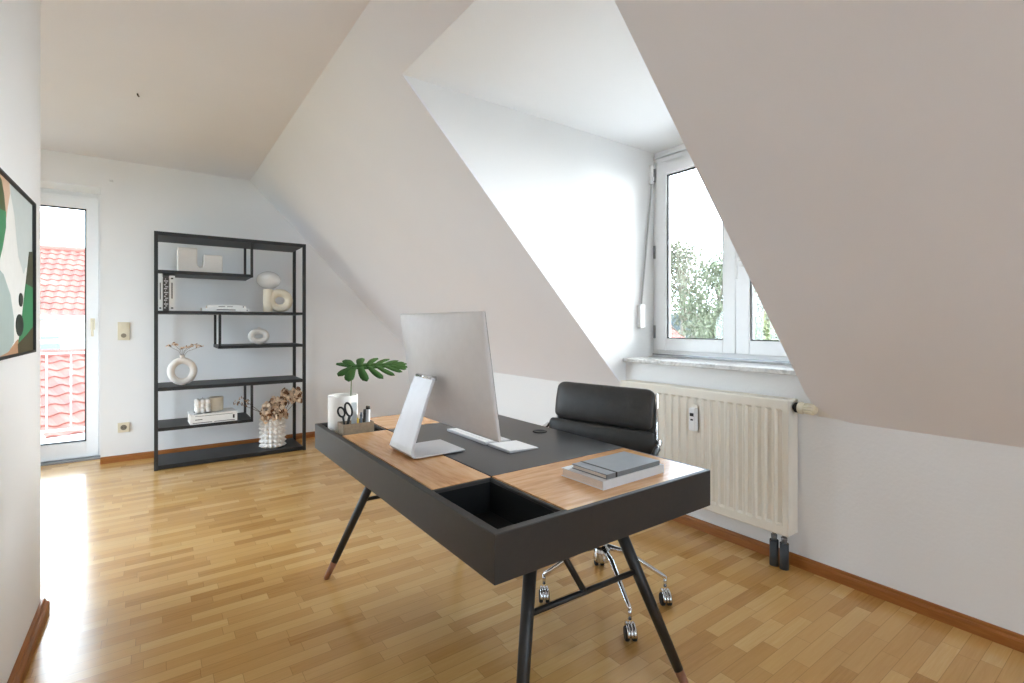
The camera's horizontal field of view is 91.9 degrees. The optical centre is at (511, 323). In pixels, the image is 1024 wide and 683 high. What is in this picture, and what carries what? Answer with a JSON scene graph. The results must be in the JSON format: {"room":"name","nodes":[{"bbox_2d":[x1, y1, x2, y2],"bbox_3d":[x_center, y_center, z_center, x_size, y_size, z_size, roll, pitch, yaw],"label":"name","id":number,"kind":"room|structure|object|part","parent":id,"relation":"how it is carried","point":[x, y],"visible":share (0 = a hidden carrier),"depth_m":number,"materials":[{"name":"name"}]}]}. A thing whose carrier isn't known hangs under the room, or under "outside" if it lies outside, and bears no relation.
{"room":"home office","nodes":[
{"label":"home office","id":0,"kind":"room"},
{"bbox_2d":[0,0,40,682],"bbox_3d":[-1.207,-0.138,-0.873,2.220,2.676,5.600,0,0,-36],"label":"wall","id":1,"kind":"structure","parent":0,"point":[20,20],"depth_m":1.75,"materials":[{"name":"white paint"}]},
{"bbox_2d":[0,168,35,360],"bbox_3d":[-1.520,-0.168,1.481,0.031,0.542,0.782,0,0,-36],"label":"framed picture","id":2,"kind":"object","parent":1,"relation":"attached to","point":[17,209],"visible":1,"depth_m":1.59,"materials":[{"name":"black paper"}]},
{"bbox_2d":[7,598,49,682],"bbox_3d":[-0.362,1.172,-0.126,0.026,0.056,5.420,0,0,-36],"label":"baseboard","id":3,"kind":"structure","parent":1,"relation":"attached to","point":[21,666],"depth_m":1.79,"materials":[{"name":"brown wood"}]},
{"bbox_2d":[41,0,369,179],"bbox_3d":[-1.658,-1.486,0.776,3.423,0.120,8.800,0,0,-36],"label":"ceiling","id":4,"kind":"structure","parent":0,"point":[218,83],"depth_m":2.81,"materials":[{"name":"white paint"}]},
{"bbox_2d":[41,149,409,456],"bbox_3d":[-3.150,-0.163,4.781,5.700,2.726,0.420,0,0,-36],"label":"wall","id":5,"kind":"structure","parent":0,"point":[142,200],"depth_m":4.68,"materials":[{"name":"white paint"}]},
{"bbox_2d":[41,188,99,461],"bbox_3d":[-4.104,0.015,4.197,0.988,2.376,0.148,0,0,-36],"label":"door","id":6,"kind":"structure","parent":5,"relation":"in","point":[89,203],"depth_m":4.42,"materials":[{"name":"white plastic"}]},
{"bbox_3d":[-3.736,0.030,4.409,0.030,0.160,0.060,0,0,-36],"label":"handle","id":7,"kind":"part","parent":6,"relation":"part of","materials":[{"name":"beige plastic"}]},
{"bbox_2d":[41,455,99,465],"bbox_3d":[-4.077,1.194,4.160,0.988,0.012,0.100,0,0,-36],"label":"threshold","id":8,"kind":"object","parent":5,"relation":"attached to","point":[91,457],"depth_m":4.31,"materials":[{"name":"grey metal"}]},
{"bbox_2d":[109,178,113,184],"bbox_3d":[-3.459,-1.235,4.275,0.028,0.060,0.038,0,0,-36],"label":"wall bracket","id":9,"kind":"object","parent":5,"relation":"attached to","point":[111,180],"visible":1,"depth_m":4.28,"materials":[{"name":"white plastic"}]},
{"bbox_2d":[118,322,129,339],"bbox_3d":[-3.399,0.062,4.333,0.084,0.158,0.015,0,0,-36],"label":"light switch","id":10,"kind":"object","parent":5,"relation":"attached to","point":[123,327],"visible":1,"depth_m":4.33,"materials":[{"name":"beige plastic"}]},
{"bbox_2d":[120,332,127,338],"bbox_3d":[-3.397,0.101,4.330,0.053,0.054,0.003,0,0,-36],"label":"socket","id":11,"kind":"object","parent":10,"relation":"attached to","point":[123,335],"depth_m":4.33,"materials":[{"name":"beige plastic"}]},
{"bbox_2d":[118,422,129,432],"bbox_3d":[-3.400,0.905,4.334,0.084,0.084,0.012,0,0,-36],"label":"wall socket","id":12,"kind":"object","parent":5,"relation":"attached to","point":[122,427],"visible":1,"depth_m":4.33,"materials":[{"name":"beige plastic"}]},
{"bbox_2d":[100,431,314,463],"bbox_3d":[-2.332,1.172,5.100,2.942,0.056,0.021,0,0,-36],"label":"baseboard","id":13,"kind":"structure","parent":5,"relation":"attached to","point":[142,455],"depth_m":4.55,"materials":[{"name":"brown wood"}]},
{"bbox_2d":[23,437,1023,682],"bbox_3d":[-0.735,1.260,1.443,5.700,0.120,8.800,0,0,-36],"label":"floor","id":14,"kind":"structure","parent":0,"point":[214,572],"depth_m":2.11,"materials":[{"name":"brown wood"}]},
{"bbox_2d":[154,231,305,470],"bbox_3d":[-2.567,0.220,4.551,1.174,1.960,0.435,0,0,-36],"label":"shelving unit","id":15,"kind":"object","parent":14,"relation":"on","point":[209,455],"visible":1,"depth_m":4.43,"materials":[{"name":"black metal"}]},
{"bbox_3d":[-2.913,0.220,4.050,0.027,1.960,0.027,0,0,-36],"label":"post","id":16,"kind":"part","parent":15,"relation":"part of","materials":[{"name":"black metal"}]},
{"bbox_2d":[158,273,162,310],"bbox_3d":[-2.972,-0.265,4.181,0.032,0.310,0.200,0,0,-36],"label":"book","id":17,"kind":"object","parent":15,"relation":"on","point":[160,275],"visible":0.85,"depth_m":4.10,"materials":[{"name":"paper"}]},
{"bbox_2d":[163,276,168,310],"bbox_3d":[-2.941,-0.253,4.204,0.038,0.285,0.200,0,0,-36],"label":"book","id":18,"kind":"object","parent":15,"relation":"on","point":[165,279],"visible":0.99,"depth_m":4.12,"materials":[{"name":"paper"}]},
{"bbox_2d":[164,278,167,307],"bbox_3d":[-2.881,-0.255,4.124,0.030,0.249,0.001,0,0,-36],"label":"print","id":19,"kind":"object","parent":18,"relation":"attached to","point":[165,279],"depth_m":4.12},
{"bbox_2d":[169,276,174,310],"bbox_3d":[-2.906,-0.258,4.229,0.040,0.295,0.200,0,0,-36],"label":"book","id":20,"kind":"object","parent":15,"relation":"on","point":[171,278],"visible":0.86,"depth_m":4.15,"materials":[{"name":"paper"}]},
{"bbox_2d":[167,355,196,384],"bbox_3d":[-2.829,0.395,4.248,0.218,0.254,0.056,0,0,-36],"label":"vase","id":21,"kind":"object","parent":15,"relation":"on","point":[192,366],"visible":1,"depth_m":4.23,"materials":[{"name":"ceramic"}]},
{"bbox_2d":[166,342,203,354],"bbox_3d":[-2.813,0.221,4.260,0.275,0.136,0.066,0,0,-42],"label":"dried flowers","id":22,"kind":"object","parent":21,"relation":"on","point":[174,343],"visible":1,"depth_m":4.26,"materials":[{"name":"brown plant"}]},
{"bbox_2d":[177,247,222,272],"bbox_3d":[-2.752,-0.552,4.366,0.336,0.215,0.110,0,0,-36],"label":"decorative boxes","id":23,"kind":"object","parent":15,"relation":"on","point":[186,257],"visible":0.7,"depth_m":4.30,"materials":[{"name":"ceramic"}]},
{"bbox_2d":[187,407,236,424],"bbox_3d":[-2.657,0.814,4.389,0.352,0.083,0.250,0,0,-38],"label":"book","id":24,"kind":"object","parent":15,"relation":"on","point":[227,414],"visible":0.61,"depth_m":4.30,"materials":[{"name":"paper"}]},
{"bbox_2d":[194,398,210,412],"bbox_3d":[-2.709,0.706,4.335,0.123,0.132,0.122,0,0,-36],"label":"candle","id":25,"kind":"object","parent":24,"relation":"on","point":[201,405],"visible":1,"depth_m":4.29,"materials":[{"name":"wax"}]},
{"bbox_2d":[209,396,223,410],"bbox_3d":[-2.648,0.711,4.429,0.116,0.122,0.116,0,0,-36],"label":"pot","id":26,"kind":"object","parent":24,"relation":"on","point":[216,401],"visible":0.95,"depth_m":4.39,"materials":[{"name":"beige ceramic"}]},
{"bbox_3d":[-2.787,0.065,4.646,0.020,0.302,0.020,0,0,-36],"label":"hanger post","id":27,"kind":"part","parent":15,"relation":"part of","materials":[{"name":"black metal"}]},
{"bbox_3d":[-2.546,0.065,4.313,0.020,0.302,0.020,0,0,-36],"label":"hanger post","id":28,"kind":"part","parent":15,"relation":"part of","materials":[{"name":"black metal"}]},
{"bbox_2d":[200,308,248,311],"bbox_3d":[-2.593,-0.125,4.468,0.365,0.030,0.220,0,0,-36],"label":"book","id":29,"kind":"object","parent":15,"relation":"on","point":[201,309],"visible":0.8,"depth_m":4.39,"materials":[{"name":"paper"}]},
{"bbox_2d":[205,305,245,307],"bbox_3d":[-2.584,-0.154,4.468,0.300,0.027,0.200,0,0,-36],"label":"book","id":30,"kind":"object","parent":29,"relation":"on","point":[207,306],"visible":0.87,"depth_m":4.39,"materials":[{"name":"paper"}]},
{"bbox_3d":[-2.585,0.717,4.792,0.020,0.329,0.020,0,0,-36],"label":"hanger post","id":31,"kind":"part","parent":15,"relation":"part of","materials":[{"name":"black metal"}]},
{"bbox_3d":[-2.585,-0.575,4.792,0.020,0.311,0.020,0,0,-36],"label":"hanger post","id":32,"kind":"part","parent":15,"relation":"part of","materials":[{"name":"black metal"}]},
{"bbox_3d":[-2.344,0.717,4.459,0.020,0.329,0.020,0,0,-36],"label":"hanger post","id":33,"kind":"part","parent":15,"relation":"part of","materials":[{"name":"black metal"}]},
{"bbox_3d":[-2.344,-0.575,4.459,0.020,0.311,0.020,0,0,-36],"label":"hanger post","id":34,"kind":"part","parent":15,"relation":"part of","materials":[{"name":"black metal"}]},
{"bbox_2d":[248,327,269,343],"bbox_3d":[-2.381,0.109,4.658,0.183,0.162,0.056,0,0,-36],"label":"vase","id":35,"kind":"object","parent":15,"relation":"on","point":[251,336],"visible":0.94,"depth_m":4.64,"materials":[{"name":"ceramic"}]},
{"bbox_2d":[256,271,280,311],"bbox_3d":[-2.359,-0.309,4.798,0.216,0.399,0.216,0,0,-36],"label":"mushroom lamp","id":36,"kind":"object","parent":15,"relation":"on","point":[268,280],"visible":0.73,"depth_m":4.73,"materials":[{"name":"white ceramic"}]},
{"bbox_3d":[-2.359,-0.425,4.798,0.216,0.168,0.216,0,0,-36],"label":"lamp shade","id":37,"kind":"part","parent":36,"relation":"part of","materials":[{"name":"white glass"}]},
{"bbox_2d":[259,416,286,447],"bbox_3d":[-2.278,1.018,4.708,0.237,0.285,0.239,0,0,-36],"label":"vase","id":38,"kind":"object","parent":15,"relation":"on","point":[272,433],"visible":0.93,"depth_m":4.63,"materials":[{"name":"white ceramic"}]},
{"bbox_2d":[233,387,301,423],"bbox_3d":[-2.263,0.830,4.672,0.612,0.444,0.232,0,0,-45],"label":"dried flowers","id":39,"kind":"object","parent":38,"relation":"in","point":[278,410],"visible":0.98,"depth_m":4.71,"materials":[{"name":"brown plant"}]},
{"bbox_2d":[263,289,292,311],"bbox_3d":[-2.216,-0.222,4.691,0.261,0.223,0.086,0,0,-36],"label":"vase","id":40,"kind":"object","parent":15,"relation":"on","point":[269,295],"visible":0.93,"depth_m":4.65,"materials":[{"name":"beige ceramic"}]},
{"bbox_3d":[-2.222,0.220,5.053,0.027,1.960,0.027,0,0,-36],"label":"post","id":41,"kind":"part","parent":15,"relation":"part of","materials":[{"name":"black metal"}]},
{"bbox_3d":[-1.983,0.220,4.722,0.027,1.960,0.027,0,0,-36],"label":"post","id":42,"kind":"part","parent":15,"relation":"part of","materials":[{"name":"black metal"}]},
{"bbox_2d":[315,414,709,682],"bbox_3d":[-0.149,0.839,2.007,0.855,0.726,1.554,0,0,-36],"label":"desk","id":43,"kind":"object","parent":14,"relation":"on","point":[506,516],"visible":0.89,"depth_m":1.50,"materials":[{"name":"grey paint"}]},
{"bbox_2d":[328,393,357,433],"bbox_3d":[-0.799,0.458,2.341,0.134,0.247,0.134,0,0,-36],"label":"vase","id":44,"kind":"object","parent":43,"relation":"on","point":[336,400],"visible":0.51,"depth_m":2.28,"materials":[{"name":"white ceramic"}]},
{"bbox_2d":[336,358,406,395],"bbox_3d":[-0.684,0.372,2.411,0.341,0.404,0.231,0,0,-36],"label":"monstera leaf","id":45,"kind":"object","parent":44,"relation":"in","point":[394,365],"visible":0.94,"depth_m":2.38,"materials":[{"name":"green plant"}]},
{"bbox_3d":[-0.684,0.218,2.411,0.341,0.097,0.231,0,0,-36],"label":"blade","id":46,"kind":"part","parent":45,"relation":"part of","materials":[{"name":"green plant"}]},
{"bbox_3d":[-0.717,0.858,2.360,0.275,0.540,0.042,0,0,-9],"label":"leg","id":47,"kind":"part","parent":43,"relation":"part of","materials":[{"name":"black metal"}]},
{"bbox_2d":[338,419,373,435],"bbox_3d":[-0.704,0.510,2.231,0.140,0.143,0.086,0,0,-36],"label":"organizer","id":48,"kind":"object","parent":43,"relation":"on","point":[346,429],"visible":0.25,"depth_m":2.20,"materials":[{"name":"beige wood"}]},
{"bbox_2d":[337,402,352,424],"bbox_3d":[-0.743,0.463,2.203,0.070,0.230,0.013,0,0,-28],"label":"scissors","id":49,"kind":"object","parent":48,"relation":"in","point":[348,403],"visible":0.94,"depth_m":2.20,"materials":[{"name":"black metal"}]},
{"bbox_3d":[-0.757,0.412,2.196,0.038,0.093,0.009,0,0,-28],"label":"handle","id":50,"kind":"part","parent":49,"relation":"part of","materials":[{"name":"black plastic"}]},
{"bbox_3d":[-0.730,0.406,2.210,0.040,0.117,0.013,0,0,-28],"label":"handle","id":51,"kind":"part","parent":49,"relation":"part of","materials":[{"name":"black plastic"}]},
{"bbox_2d":[351,402,356,423],"bbox_3d":[-0.713,0.466,2.234,0.024,0.225,0.002,0,0,-36],"label":"ruler","id":52,"kind":"object","parent":48,"relation":"in","point":[353,404],"visible":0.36,"depth_m":2.23,"materials":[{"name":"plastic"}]},
{"bbox_2d":[363,409,365,421],"bbox_3d":[-0.668,0.482,2.241,0.016,0.192,0.014,0,0,-36],"label":"pen","id":53,"kind":"object","parent":48,"relation":"in","point":[364,410],"visible":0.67,"depth_m":2.24,"materials":[{"name":"black plastic"}]},
{"bbox_2d":[366,405,369,421],"bbox_3d":[-0.657,0.475,2.257,0.021,0.205,0.020,0,0,-36],"label":"marker","id":54,"kind":"object","parent":48,"relation":"in","point":[368,406],"visible":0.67,"depth_m":2.25,"materials":[{"name":"plastic"}]},
{"bbox_3d":[-0.413,0.490,2.564,0.608,0.020,0.312,0,0,-36],"label":"panel","id":55,"kind":"part","parent":43,"relation":"part of","materials":[{"name":"brown wood"}]},
{"bbox_3d":[-0.399,0.490,1.847,0.202,0.019,0.855,0,0,-36],"label":"panel","id":56,"kind":"part","parent":43,"relation":"part of","materials":[{"name":"brown wood"}]},
{"bbox_2d":[390,311,500,458],"bbox_3d":[-0.323,0.217,1.878,0.219,0.520,0.674,0,0,-36],"label":"desktop computer","id":57,"kind":"object","parent":43,"relation":"on","point":[448,356],"visible":1,"depth_m":1.80,"materials":[{"name":"metal"}]},
{"bbox_2d":[447,428,510,444],"bbox_3d":[-0.148,0.474,2.124,0.125,0.012,0.316,0,0,-36],"label":"keyboard","id":58,"kind":"object","parent":43,"relation":"on","point":[471,436],"visible":0.46,"depth_m":2.06,"materials":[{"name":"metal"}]},
{"bbox_3d":[-0.149,0.538,2.007,0.855,0.117,1.554,0,0,-36],"label":"frame","id":59,"kind":"part","parent":43,"relation":"part of","materials":[{"name":"grey paint"}]},
{"bbox_2d":[488,440,537,452],"bbox_3d":[0.005,0.474,1.929,0.136,0.010,0.146,0,0,-36],"label":"trackpad","id":60,"kind":"object","parent":43,"relation":"on","point":[514,446],"visible":1,"depth_m":1.91,"materials":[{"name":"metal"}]},
{"bbox_3d":[0.041,0.858,1.377,0.042,0.542,0.309,0,0,10],"label":"leg","id":61,"kind":"part","parent":43,"relation":"part of","materials":[{"name":"black metal"}]},
{"bbox_3d":[0.287,0.490,1.597,0.608,0.020,0.352,0,0,-36],"label":"panel","id":62,"kind":"part","parent":43,"relation":"part of","materials":[{"name":"brown wood"}]},
{"bbox_2d":[562,464,663,490],"bbox_3d":[0.323,0.467,1.581,0.285,0.026,0.175,0,0,-37],"label":"book","id":63,"kind":"object","parent":43,"relation":"on","point":[569,472],"visible":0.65,"depth_m":1.50,"materials":[{"name":"paper"}]},
{"bbox_2d":[572,451,659,479],"bbox_3d":[0.332,0.446,1.574,0.250,0.015,0.147,0,0,-37],"label":"notebook","id":64,"kind":"object","parent":63,"relation":"on","point":[607,467],"visible":1,"depth_m":1.55,"materials":[{"name":"paper"}]},
{"bbox_3d":[0.429,0.858,1.640,0.261,0.539,0.041,0,0,18],"label":"leg","id":65,"kind":"part","parent":43,"relation":"part of","materials":[{"name":"black metal"}]},
{"bbox_2d":[539,382,672,641],"bbox_3d":[0.322,0.742,2.179,0.664,0.916,0.643,0,0,42],"label":"office chair","id":66,"kind":"object","parent":14,"relation":"on","point":[626,417],"visible":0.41,"depth_m":2.19,"materials":[{"name":"black leather"}]},
{"bbox_3d":[0.253,1.019,2.139,0.244,0.152,0.026,0,0,4],"label":"leg","id":67,"kind":"part","parent":66,"relation":"part of","materials":[{"name":"silver metal"}]},
{"bbox_2d":[549,417,655,453],"bbox_3d":[0.393,0.553,2.278,0.566,0.183,0.058,0,0,42],"label":"cushion","id":68,"kind":"object","parent":66,"relation":"on","point":[638,438],"depth_m":2.22,"materials":[{"name":"black leather"}]},
{"bbox_2d":[555,382,654,430],"bbox_3d":[0.416,0.372,2.295,0.520,0.176,0.064,0,0,42],"label":"cushion","id":69,"kind":"object","parent":66,"relation":"on","point":[594,406],"depth_m":2.26,"materials":[{"name":"black leather"}]},
{"bbox_3d":[0.419,1.019,1.999,0.026,0.152,0.248,0,0,-14],"label":"leg","id":70,"kind":"part","parent":66,"relation":"part of","materials":[{"name":"silver metal"}]},
{"bbox_3d":[0.484,0.559,1.979,0.037,0.511,0.500,0,0,40],"label":"rail","id":71,"kind":"part","parent":66,"relation":"part of","materials":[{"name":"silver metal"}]},
{"bbox_3d":[0.531,1.019,2.128,0.265,0.152,0.026,0,0,1],"label":"leg","id":72,"kind":"part","parent":66,"relation":"part of","materials":[{"name":"silver metal"}]},
{"bbox_3d":[0.567,0.648,2.040,0.052,0.313,0.215,0,0,43],"label":"armrest","id":73,"kind":"part","parent":66,"relation":"part of","materials":[{"name":"silver metal"}]},
{"bbox_2d":[406,76,653,380],"bbox_3d":[0.247,-0.430,3.036,2.181,1.770,0.099,0,0,-36],"label":"wall","id":74,"kind":"structure","parent":0,"point":[578,201],"depth_m":3.09,"materials":[{"name":"white paint"}]},
{"bbox_2d":[637,165,653,327],"bbox_3d":[0.936,-0.542,3.454,0.156,1.145,0.030,0,0,-36],"label":"strap","id":75,"kind":"object","parent":74,"relation":"attached to","point":[640,307],"visible":1,"depth_m":3.44,"materials":[{"name":"white plastic"}]},
{"bbox_2d":[403,0,683,153],"bbox_3d":[0.662,-1.265,2.537,2.093,0.100,1.395,0,0,-36],"label":"ceiling","id":76,"kind":"structure","parent":0,"point":[576,64],"depth_m":2.34,"materials":[{"name":"white paint"}]},
{"bbox_2d":[250,0,1023,447],"bbox_3d":[0.405,-0.520,2.268,1.885,1.951,8.800,0,0,-36],"label":"sloped ceiling","id":77,"kind":"structure","parent":0,"point":[861,162],"depth_m":1.71,"materials":[{"name":"white paint"}]},
{"bbox_2d":[493,362,1023,634],"bbox_3d":[1.210,0.728,2.849,0.120,0.945,8.800,0,0,-36],"label":"wall","id":78,"kind":"structure","parent":0,"point":[939,520],"depth_m":2.13,"materials":[{"name":"white paint"}]},
{"bbox_2d":[620,379,817,570],"bbox_3d":[1.078,0.784,2.792,0.132,0.831,1.162,0,0,-36],"label":"radiator","id":79,"kind":"object","parent":78,"relation":"attached to","point":[747,442],"visible":0.86,"depth_m":2.56,"materials":[{"name":"metal"}]},
{"bbox_3d":[1.028,0.700,2.820,0.020,0.660,1.055,0,0,-36],"label":"panel","id":80,"kind":"part","parent":79,"relation":"part of","materials":[{"name":"metal"}]},
{"bbox_2d":[621,379,795,400],"bbox_3d":[1.062,0.376,2.844,0.096,0.013,1.055,0,0,-36],"label":"grille","id":81,"kind":"object","parent":79,"relation":"attached to","point":[698,391],"depth_m":2.78,"materials":[{"name":"metal"}]},
{"bbox_3d":[1.368,0.700,2.421,0.097,0.660,0.015,0,0,-36],"label":"panel","id":82,"kind":"part","parent":79,"relation":"part of","materials":[{"name":"metal"}]},
{"bbox_3d":[1.412,0.405,2.365,0.058,0.058,0.080,0,0,-36],"label":"thermostat knob","id":83,"kind":"part","parent":79,"relation":"part of","materials":[{"name":"beige plastic"}]},
{"bbox_2d":[672,515,1023,652],"bbox_3d":[1.238,1.172,2.691,0.021,0.056,8.110,0,0,-36],"label":"baseboard","id":84,"kind":"structure","parent":78,"relation":"attached to","point":[1005,637],"depth_m":2.16,"materials":[{"name":"brown wood"}]},
{"bbox_2d":[810,401,835,418],"bbox_3d":[1.007,-0.430,1.986,2.181,1.770,0.099,0,0,-36],"label":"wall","id":85,"kind":"structure","parent":0,"point":[820,413],"depth_m":2.35,"materials":[{"name":"white paint"}]},
{"bbox_3d":[-4.356,1.345,4.828,3.200,0.210,1.070,0,0,-36],"label":"balcony slab","id":86,"kind":"object","parent":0,"visible":0},
{"bbox_2d":[41,339,84,432],"bbox_3d":[-4.611,0.699,5.181,3.136,1.082,0.044,0,0,-36],"label":"balcony railing","id":87,"kind":"object","parent":86,"relation":"on","point":[43,341],"visible":0.17,"depth_m":5.15,"materials":[{"name":"white metal"}]},
{"bbox_3d":[-4.611,0.234,5.181,3.100,0.152,0.044,0,0,-36],"label":"rail","id":88,"kind":"part","parent":87,"relation":"part of","materials":[{"name":"white metal"}]},
{"bbox_3d":[-4.611,1.100,5.181,3.100,0.020,0.020,0,0,-36],"label":"rail","id":89,"kind":"part","parent":87,"relation":"part of","materials":[{"name":"white metal"}]},
{"bbox_3d":[1.365,0.728,3.045,0.360,0.945,1.195,0,0,-36],"label":"wall","id":90,"kind":"structure","parent":0,"visible":0},
{"bbox_2d":[623,356,796,375],"bbox_3d":[1.245,0.241,2.933,0.345,0.027,1.235,0,0,-36],"label":"windowsill","id":91,"kind":"structure","parent":90,"relation":"on","point":[782,369],"depth_m":2.86,"materials":[{"name":"stone"}]},
{"bbox_2d":[653,144,790,364],"bbox_3d":[1.366,-0.492,3.046,0.176,1.446,1.195,0,0,-36],"label":"window","id":92,"kind":"structure","parent":90,"relation":"in","point":[738,343],"depth_m":3.20,"materials":[{"name":"white plastic"}]},
{"bbox_3d":[1.208,-0.469,3.263,0.058,1.312,0.589,0,0,-36],"label":"sash","id":93,"kind":"part","parent":92,"relation":"part of","materials":[{"name":"white plastic"}]},
{"bbox_3d":[1.341,0.212,3.034,0.012,0.008,1.165,0,0,-36],"label":"drip rail","id":94,"kind":"part","parent":92,"relation":"part of","materials":[{"name":"grey metal"}]},
{"bbox_3d":[1.354,-0.340,2.962,0.058,0.140,0.030,0,0,-36],"label":"handle","id":95,"kind":"part","parent":92,"relation":"part of","materials":[{"name":"white plastic"}]},
{"bbox_3d":[1.538,-0.469,2.806,0.058,1.312,0.534,0,0,-36],"label":"sash","id":96,"kind":"part","parent":92,"relation":"part of","materials":[{"name":"white plastic"}]},
{"label":"outside","id":97,"kind":"structure","parent":0,"visible":0},
{"bbox_3d":[-0.941,7.950,61.026,250.000,0.500,220.000,0,0,-36],"label":"ground","id":98,"kind":"structure","parent":97,"visible":0},
{"bbox_2d":[41,245,84,349],"bbox_3d":[-14.167,2.628,15.525,14.800,10.145,5.825,0,0,-33],"label":"house","id":99,"kind":"structure","parent":98,"relation":"on","point":[62,267],"depth_m":14.05,"materials":[{"name":"red tile"}]},
{"bbox_3d":[-12.813,0.910,13.430,0.840,1.140,0.005,0,0,-33],"label":"pane","id":100,"kind":"part","parent":99,"relation":"part of","materials":[{"name":"white glass"}]},
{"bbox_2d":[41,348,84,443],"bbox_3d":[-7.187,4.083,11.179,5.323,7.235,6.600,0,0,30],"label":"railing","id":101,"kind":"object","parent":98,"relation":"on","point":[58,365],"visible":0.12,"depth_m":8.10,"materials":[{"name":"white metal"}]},
{"bbox_2d":[671,222,722,337],"bbox_3d":[6.862,1.873,19.823,5.156,11.663,4.628,0,0,-36],"label":"tree","id":102,"kind":"object","parent":98,"relation":"on","point":[678,270],"visible":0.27,"depth_m":19.51,"materials":[{"name":"green plant"}]},
{"bbox_2d":[671,314,766,337],"bbox_3d":[92.242,1.735,128.419,20.000,11.929,140.000,0,0,-36],"label":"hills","id":103,"kind":"structure","parent":98,"relation":"on","point":[673,316],"depth_m":163.35,"materials":[{"name":"green plant"}]},
{"bbox_2d":[671,244,768,338],"bbox_3d":[6.879,2.550,16.092,4.005,10.309,4.377,0,0,-14],"label":"tree","id":104,"kind":"object","parent":98,"relation":"on","point":[694,303],"visible":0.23,"depth_m":15.88,"materials":[{"name":"green plant"}]},
{"bbox_2d":[754,289,769,330],"bbox_3d":[10.211,2.044,20.828,4.033,11.320,3.284,0,0,-36],"label":"tree","id":105,"kind":"object","parent":98,"relation":"on","point":[757,302],"visible":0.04,"depth_m":20.91,"materials":[{"name":"green plant"}]},
{"bbox_2d":[754,296,770,333],"bbox_3d":[13.320,2.657,25.762,4.516,10.095,3.390,0,0,-24],"label":"tree","id":106,"kind":"object","parent":98,"relation":"on","point":[767,319],"visible":0.02,"depth_m":25.96,"materials":[{"name":"green plant"}]},
{"bbox_2d":[755,312,778,339],"bbox_3d":[7.322,3.617,13.118,3.760,8.178,3.159,0,0,-4],"label":"bush","id":107,"kind":"object","parent":98,"relation":"on","point":[770,335],"visible":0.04,"depth_m":13.29,"materials":[{"name":"green plant"}]},
{"bbox_3d":[3.836,7.675,8.945,10.300,0.050,50.000,0,0,-36],"label":"paving","id":108,"kind":"object","parent":98,"relation":"on","visible":0},
{"bbox_2d":[671,329,683,337],"bbox_3d":[2.836,3.823,10.691,5.710,7.755,3.200,0,0,37],"label":"house","id":109,"kind":"structure","parent":108,"relation":"on","point":[674,333],"depth_m":11.58,"materials":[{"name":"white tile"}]},
{"bbox_2d":[681,304,764,339],"bbox_3d":[6.013,3.490,13.792,3.228,8.433,3.399,0,0,-36],"label":"bush","id":110,"kind":"object","parent":108,"relation":"on","point":[717,331],"visible":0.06,"depth_m":13.81,"materials":[{"name":"green plant"}]}
]}

